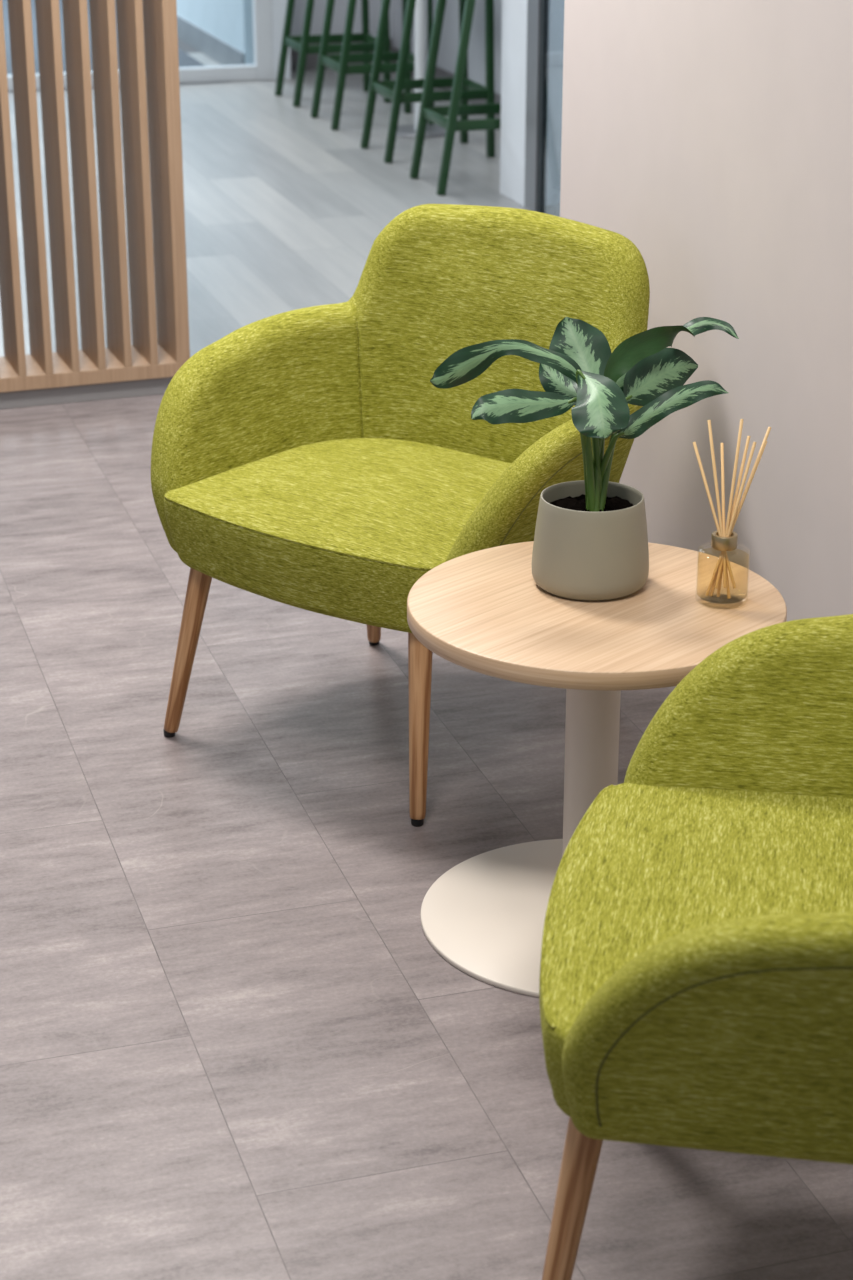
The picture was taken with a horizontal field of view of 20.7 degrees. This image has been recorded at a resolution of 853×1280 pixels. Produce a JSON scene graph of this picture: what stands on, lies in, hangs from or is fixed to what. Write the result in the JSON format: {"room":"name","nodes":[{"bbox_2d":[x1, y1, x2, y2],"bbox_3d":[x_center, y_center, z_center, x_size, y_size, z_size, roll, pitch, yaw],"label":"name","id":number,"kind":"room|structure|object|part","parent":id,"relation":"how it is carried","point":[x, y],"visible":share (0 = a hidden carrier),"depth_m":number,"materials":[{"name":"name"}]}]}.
{"room":"lobby","nodes":[
{"label":"lobby","id":0,"kind":"room"},
{"bbox_2d":[176,0,253,64],"bbox_3d":[-4.681,-4.373,11.516,6.740,2.750,4.900,-7,23,-16],"label":"wall","id":1,"kind":"structure","parent":0,"point":[230,21],"depth_m":11.00,"materials":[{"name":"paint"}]},
{"bbox_2d":[7,64,256,90],"bbox_3d":[-3.970,-2.232,9.766,6.670,0.065,0.062,-7,23,-16],"label":"trim","id":2,"kind":"structure","parent":1,"relation":"attached to","point":[226,73],"depth_m":10.60,"materials":[{"name":"white paint"}]},
{"bbox_2d":[142,0,244,65],"bbox_3d":[-1.550,-3.485,12.856,0.019,0.110,4.800,-7,23,-16],"label":"baseboard","id":3,"kind":"structure","parent":1,"relation":"attached to","point":[208,44],"depth_m":11.36,"materials":[{"name":"white paint"}]},
{"bbox_2d":[252,0,273,79],"bbox_3d":[-0.746,-3.848,10.197,0.080,2.750,0.060,-7,23,-16],"label":"trim","id":4,"kind":"structure","parent":1,"relation":"attached to","point":[261,9],"depth_m":10.61,"materials":[{"name":"white paint"}]},
{"bbox_2d":[290,0,393,46],"bbox_3d":[-0.432,-3.992,10.559,0.750,2.750,0.100,-7,23,-16],"label":"wall","id":5,"kind":"structure","parent":0,"point":[340,6],"depth_m":10.94,"materials":[{"name":"white paint"}]},
{"bbox_2d":[272,0,290,79],"bbox_3d":[-0.699,-3.892,10.307,0.080,2.750,0.260,-7,23,-16],"label":"trim","id":6,"kind":"structure","parent":5,"relation":"attached to","point":[278,6],"depth_m":10.62,"materials":[{"name":"white paint"}]},
{"bbox_2d":[290,38,391,70],"bbox_3d":[-0.431,-2.753,10.989,0.558,0.130,0.013,-7,23,-16],"label":"baseboard","id":7,"kind":"structure","parent":5,"relation":"attached to","point":[312,59],"depth_m":10.96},
{"bbox_2d":[0,0,852,1279],"bbox_3d":[-2.651,-1.055,6.978,7.400,0.060,16.300,-7,23,-16],"label":"floor","id":8,"kind":"structure","parent":0,"point":[235,1043],"depth_m":3.33,"materials":[{"name":"tile"}]},
{"bbox_2d":[0,0,189,408],"bbox_3d":[-2.029,-1.715,4.905,3.000,2.700,0.205,-7,23,-18],"label":"slatted screen","id":9,"kind":"object","parent":8,"relation":"on","point":[145,367],"visible":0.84,"depth_m":5.60,"materials":[{"name":"brown wood"}]},
{"bbox_3d":[-2.029,-0.519,5.381,3.000,0.035,0.205,-7,23,-18],"label":"rail","id":10,"kind":"part","parent":9,"relation":"part of","materials":[{"name":"brown wood"}]},
{"bbox_3d":[-0.632,-1.920,5.359,0.034,2.585,0.205,-8,23,-18],"label":"post","id":11,"kind":"part","parent":9,"relation":"part of","materials":[{"name":"brown wood"}]},
{"bbox_2d":[275,0,390,106],"bbox_3d":[-0.409,-2.707,10.019,0.432,0.764,0.364,-7,23,-16],"label":"bar stool","id":12,"kind":"object","parent":8,"relation":"on","point":[300,43],"visible":0.89,"depth_m":10.06,"materials":[{"name":"green paint"}]},
{"bbox_3d":[-0.593,-2.733,10.126,0.148,0.734,0.031,-5,22,-12],"label":"leg","id":13,"kind":"part","parent":12,"relation":"part of","materials":[{"name":"green paint"}]},
{"bbox_3d":[-0.499,-2.621,9.845,0.148,0.734,0.031,-8,23,-20],"label":"leg","id":14,"kind":"part","parent":12,"relation":"part of","materials":[{"name":"green paint"}]},
{"bbox_3d":[-0.269,-2.770,10.219,0.040,0.731,0.038,-7,23,-16],"label":"leg","id":15,"kind":"part","parent":12,"relation":"part of","materials":[{"name":"green paint"}]},
{"bbox_3d":[-0.175,-2.658,9.939,0.040,0.731,0.038,-7,23,-16],"label":"leg","id":16,"kind":"part","parent":12,"relation":"part of","materials":[{"name":"green paint"}]},
{"bbox_2d":[310,0,434,130],"bbox_3d":[-0.224,-2.486,9.465,0.432,0.764,0.364,-7,23,-16],"label":"bar stool","id":17,"kind":"object","parent":8,"relation":"on","point":[338,63],"visible":0.65,"depth_m":9.45,"materials":[{"name":"green paint"}]},
{"bbox_3d":[-0.408,-2.512,9.571,0.148,0.734,0.031,-5,22,-12],"label":"leg","id":18,"kind":"part","parent":17,"relation":"part of","materials":[{"name":"green paint"}]},
{"bbox_3d":[-0.314,-2.400,9.291,0.148,0.734,0.031,-8,23,-20],"label":"leg","id":19,"kind":"part","parent":17,"relation":"part of","materials":[{"name":"green paint"}]},
{"bbox_3d":[-0.084,-2.549,9.664,0.040,0.731,0.038,-7,23,-16],"label":"leg","id":20,"kind":"part","parent":17,"relation":"part of","materials":[{"name":"green paint"}]},
{"bbox_3d":[0.010,-2.437,9.384,0.040,0.731,0.038,-7,23,-16],"label":"leg","id":21,"kind":"part","parent":17,"relation":"part of","materials":[{"name":"green paint"}]},
{"bbox_2d":[151,204,649,826],"bbox_3d":[-0.026,-0.240,3.751,0.783,0.813,0.642,17,27,36],"label":"armchair","id":22,"kind":"object","parent":8,"relation":"on","point":[308,458],"visible":0.7,"depth_m":3.77,"materials":[{"name":"green fabric"}]},
{"bbox_3d":[-0.388,0.005,3.791,0.039,0.316,0.039,14,21,2],"label":"leg","id":23,"kind":"part","parent":22,"relation":"part of","materials":[{"name":"brown wood"}]},
{"bbox_3d":[-0.276,-0.364,3.878,0.187,0.348,0.484,17,27,36],"label":"armrest","id":24,"kind":"part","parent":22,"relation":"part of","materials":[{"name":"green fabric"}]},
{"bbox_3d":[-0.064,-0.185,3.722,0.588,0.140,0.521,17,27,36],"label":"seat","id":25,"kind":"part","parent":22,"relation":"part of","materials":[{"name":"green fabric"}]},
{"bbox_3d":[-0.096,-0.129,4.127,0.039,0.320,0.039,-22,42,-26],"label":"leg","id":26,"kind":"part","parent":22,"relation":"part of","materials":[{"name":"brown wood"}]},
{"bbox_3d":[-0.011,0.117,3.508,0.039,0.312,0.039,-9,16,-39],"label":"leg","id":27,"kind":"part","parent":22,"relation":"part of","materials":[{"name":"brown wood"}]},
{"bbox_3d":[0.114,-0.444,3.857,0.599,0.513,0.196,17,27,36],"label":"backrest","id":28,"kind":"part","parent":22,"relation":"part of","materials":[{"name":"green fabric"}]},
{"bbox_3d":[0.188,-0.226,3.531,0.187,0.348,0.484,17,27,36],"label":"armrest","id":29,"kind":"part","parent":22,"relation":"part of","materials":[{"name":"green fabric"}]},
{"bbox_2d":[396,0,445,137],"bbox_3d":[0.096,-2.526,9.161,0.490,1.060,2.450,-7,23,-16],"label":"table","id":30,"kind":"object","parent":8,"relation":"on","point":[421,7],"visible":0.53,"depth_m":9.22,"materials":[{"name":"silver metal"}]},
{"bbox_3d":[-0.021,-2.513,9.155,0.052,1.020,0.052,-7,23,-16],"label":"post","id":31,"kind":"part","parent":30,"relation":"part of","materials":[{"name":"white metal"}]},
{"bbox_2d":[360,0,494,162],"bbox_3d":[0.002,-2.216,8.786,0.432,0.764,0.364,-7,23,-16],"label":"bar stool","id":32,"kind":"object","parent":8,"relation":"on","point":[476,91],"visible":0.93,"depth_m":8.74,"materials":[{"name":"green paint"}]},
{"bbox_3d":[-0.181,-2.242,8.892,0.148,0.734,0.031,-5,22,-12],"label":"leg","id":33,"kind":"part","parent":32,"relation":"part of","materials":[{"name":"green paint"}]},
{"bbox_3d":[-0.088,-2.130,8.612,0.148,0.734,0.031,-8,23,-20],"label":"leg","id":34,"kind":"part","parent":32,"relation":"part of","materials":[{"name":"green paint"}]},
{"bbox_3d":[0.142,-2.279,8.985,0.040,0.731,0.038,-7,23,-16],"label":"leg","id":35,"kind":"part","parent":32,"relation":"part of","materials":[{"name":"green paint"}]},
{"bbox_3d":[0.236,-2.167,8.705,0.040,0.731,0.038,-7,23,-16],"label":"leg","id":36,"kind":"part","parent":32,"relation":"part of","materials":[{"name":"green paint"}]},
{"bbox_2d":[409,0,500,195],"bbox_3d":[0.196,-1.984,8.204,0.432,0.764,0.364,-7,23,-16],"label":"bar stool","id":37,"kind":"object","parent":8,"relation":"on","point":[435,114],"visible":0.56,"depth_m":8.14,"materials":[{"name":"green paint"}]},
{"bbox_3d":[0.012,-2.010,8.311,0.148,0.734,0.031,-5,22,-12],"label":"leg","id":38,"kind":"part","parent":37,"relation":"part of","materials":[{"name":"green paint"}]},
{"bbox_3d":[0.106,-1.899,8.030,0.148,0.734,0.031,-8,23,-20],"label":"leg","id":39,"kind":"part","parent":37,"relation":"part of","materials":[{"name":"green paint"}]},
{"bbox_2d":[407,541,786,997],"bbox_3d":[0.225,0.168,3.182,0.501,0.475,0.501,20,29,40],"label":"side table","id":40,"kind":"object","parent":8,"relation":"on","point":[484,611],"visible":0.73,"depth_m":3.11,"materials":[{"name":"brown wood"}]},
{"bbox_2d":[430,317,738,600],"bbox_3d":[0.220,-0.245,3.122,0.396,0.336,0.212,-16,27,-35],"label":"potted plant","id":41,"kind":"object","parent":40,"relation":"on","point":[591,535],"visible":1,"depth_m":3.08,"materials":[{"name":"green plant"}]},
{"bbox_3d":[0.204,-0.244,3.085,0.045,0.160,0.011,-12,24,-27],"label":"stem","id":42,"kind":"part","parent":41,"relation":"part of","materials":[{"name":"green plant"}]},
{"bbox_3d":[0.211,-0.260,3.085,0.031,0.190,0.043,0,22,0],"label":"stem","id":43,"kind":"part","parent":41,"relation":"part of","materials":[{"name":"green plant"}]},
{"bbox_3d":[0.220,-0.134,3.129,0.158,0.125,0.158,0,22,0],"label":"pot","id":44,"kind":"part","parent":41,"relation":"part of","materials":[{"name":"beige ceramic"}]},
{"bbox_3d":[0.230,-0.255,3.103,0.011,0.167,0.063,11,24,26],"label":"stem","id":45,"kind":"part","parent":41,"relation":"part of","materials":[{"name":"green plant"}]},
{"bbox_3d":[0.225,-0.251,3.114,0.011,0.153,0.092,0,22,0],"label":"stem","id":46,"kind":"part","parent":41,"relation":"part of","materials":[{"name":"green plant"}]},
{"bbox_3d":[0.222,-0.255,3.098,0.013,0.170,0.048,-13,25,-30],"label":"stem","id":47,"kind":"part","parent":41,"relation":"part of","materials":[{"name":"green plant"}]},
{"bbox_3d":[0.235,-0.249,3.134,0.011,0.135,0.086,3,22,8],"label":"stem","id":48,"kind":"part","parent":41,"relation":"part of","materials":[{"name":"green plant"}]},
{"bbox_3d":[0.239,-0.224,3.102,0.044,0.111,0.018,0,22,0],"label":"stem","id":49,"kind":"part","parent":41,"relation":"part of","materials":[{"name":"green plant"}]},
{"bbox_3d":[0.251,-0.247,3.119,0.052,0.142,0.089,0,22,0],"label":"stem","id":50,"kind":"part","parent":41,"relation":"part of","materials":[{"name":"green plant"}]},
{"bbox_2d":[693,419,770,598],"bbox_3d":[0.400,-0.168,3.063,0.101,0.238,0.107,0,22,0],"label":"reed diffuser","id":51,"kind":"object","parent":40,"relation":"on","point":[723,540],"visible":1,"depth_m":3.06,"materials":[{"name":"beige wood"}]},
{"bbox_2d":[539,614,852,1279],"bbox_3d":[0.445,0.293,2.412,0.642,0.813,0.783,4,22,9],"label":"armchair","id":52,"kind":"object","parent":8,"relation":"on","point":[696,977],"visible":1,"depth_m":2.33,"materials":[{"name":"green fabric"}]},
{"bbox_3d":[0.140,0.587,2.329,0.039,0.312,0.039,15,19,17],"label":"leg","id":53,"kind":"part","parent":52,"relation":"part of","materials":[{"name":"brown wood"}]},
{"bbox_3d":[0.386,0.326,2.437,0.521,0.140,0.588,4,22,9],"label":"seat","id":54,"kind":"part","parent":52,"relation":"part of","materials":[{"name":"green fabric"}]},
{"bbox_3d":[0.365,0.336,2.119,0.484,0.348,0.187,4,22,9],"label":"armrest","id":55,"kind":"part","parent":52,"relation":"part of","materials":[{"name":"green fabric"}]},
{"bbox_3d":[0.468,0.119,2.664,0.484,0.348,0.187,4,22,9],"label":"armrest","id":56,"kind":"part","parent":52,"relation":"part of","materials":[{"name":"green fabric"}]},
{"label":"window","id":57,"kind":"structure","parent":8,"relation":"on","visible":0},
{"bbox_2d":[536,0,548,212],"bbox_3d":[0.383,-2.705,7.324,0.020,2.750,0.035,-7,23,-16],"label":"trim","id":58,"kind":"structure","parent":57,"relation":"attached to","point":[544,4],"depth_m":7.69,"materials":[{"name":"black metal"}]},
{"bbox_2d":[394,0,501,94],"bbox_3d":[0.287,-3.540,9.424,0.101,2.750,4.140,-7,23,-16],"label":"wall","id":59,"kind":"structure","parent":0,"point":[449,40],"depth_m":10.01,"materials":[{"name":"white paint"}]},
{"bbox_2d":[392,47,500,117],"bbox_3d":[0.292,-2.228,9.723,0.012,0.090,3.060,-7,23,-16],"label":"baseboard","id":60,"kind":"structure","parent":59,"relation":"attached to","point":[439,72],"depth_m":10.30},
{"bbox_2d":[500,0,563,206],"bbox_3d":[0.447,-2.812,7.593,0.320,2.750,0.260,-7,23,-16],"label":"wall column","id":61,"kind":"structure","parent":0,"point":[514,12],"depth_m":7.89,"materials":[{"name":"white paint"}]},
{"bbox_2d":[524,0,544,210],"bbox_3d":[0.363,-2.730,7.388,0.030,2.750,0.110,-7,23,-16],"label":"trim","id":62,"kind":"structure","parent":61,"relation":"attached to","point":[533,6],"depth_m":7.76,"materials":[{"name":"silver metal"}]},
{"bbox_2d":[560,0,852,690],"bbox_3d":[1.492,-0.612,2.065,1.120,2.750,4.816,-7,23,-16],"label":"wall","id":63,"kind":"structure","parent":0,"point":[715,137],"depth_m":3.57,"materials":[{"name":"paint"}]}
]}

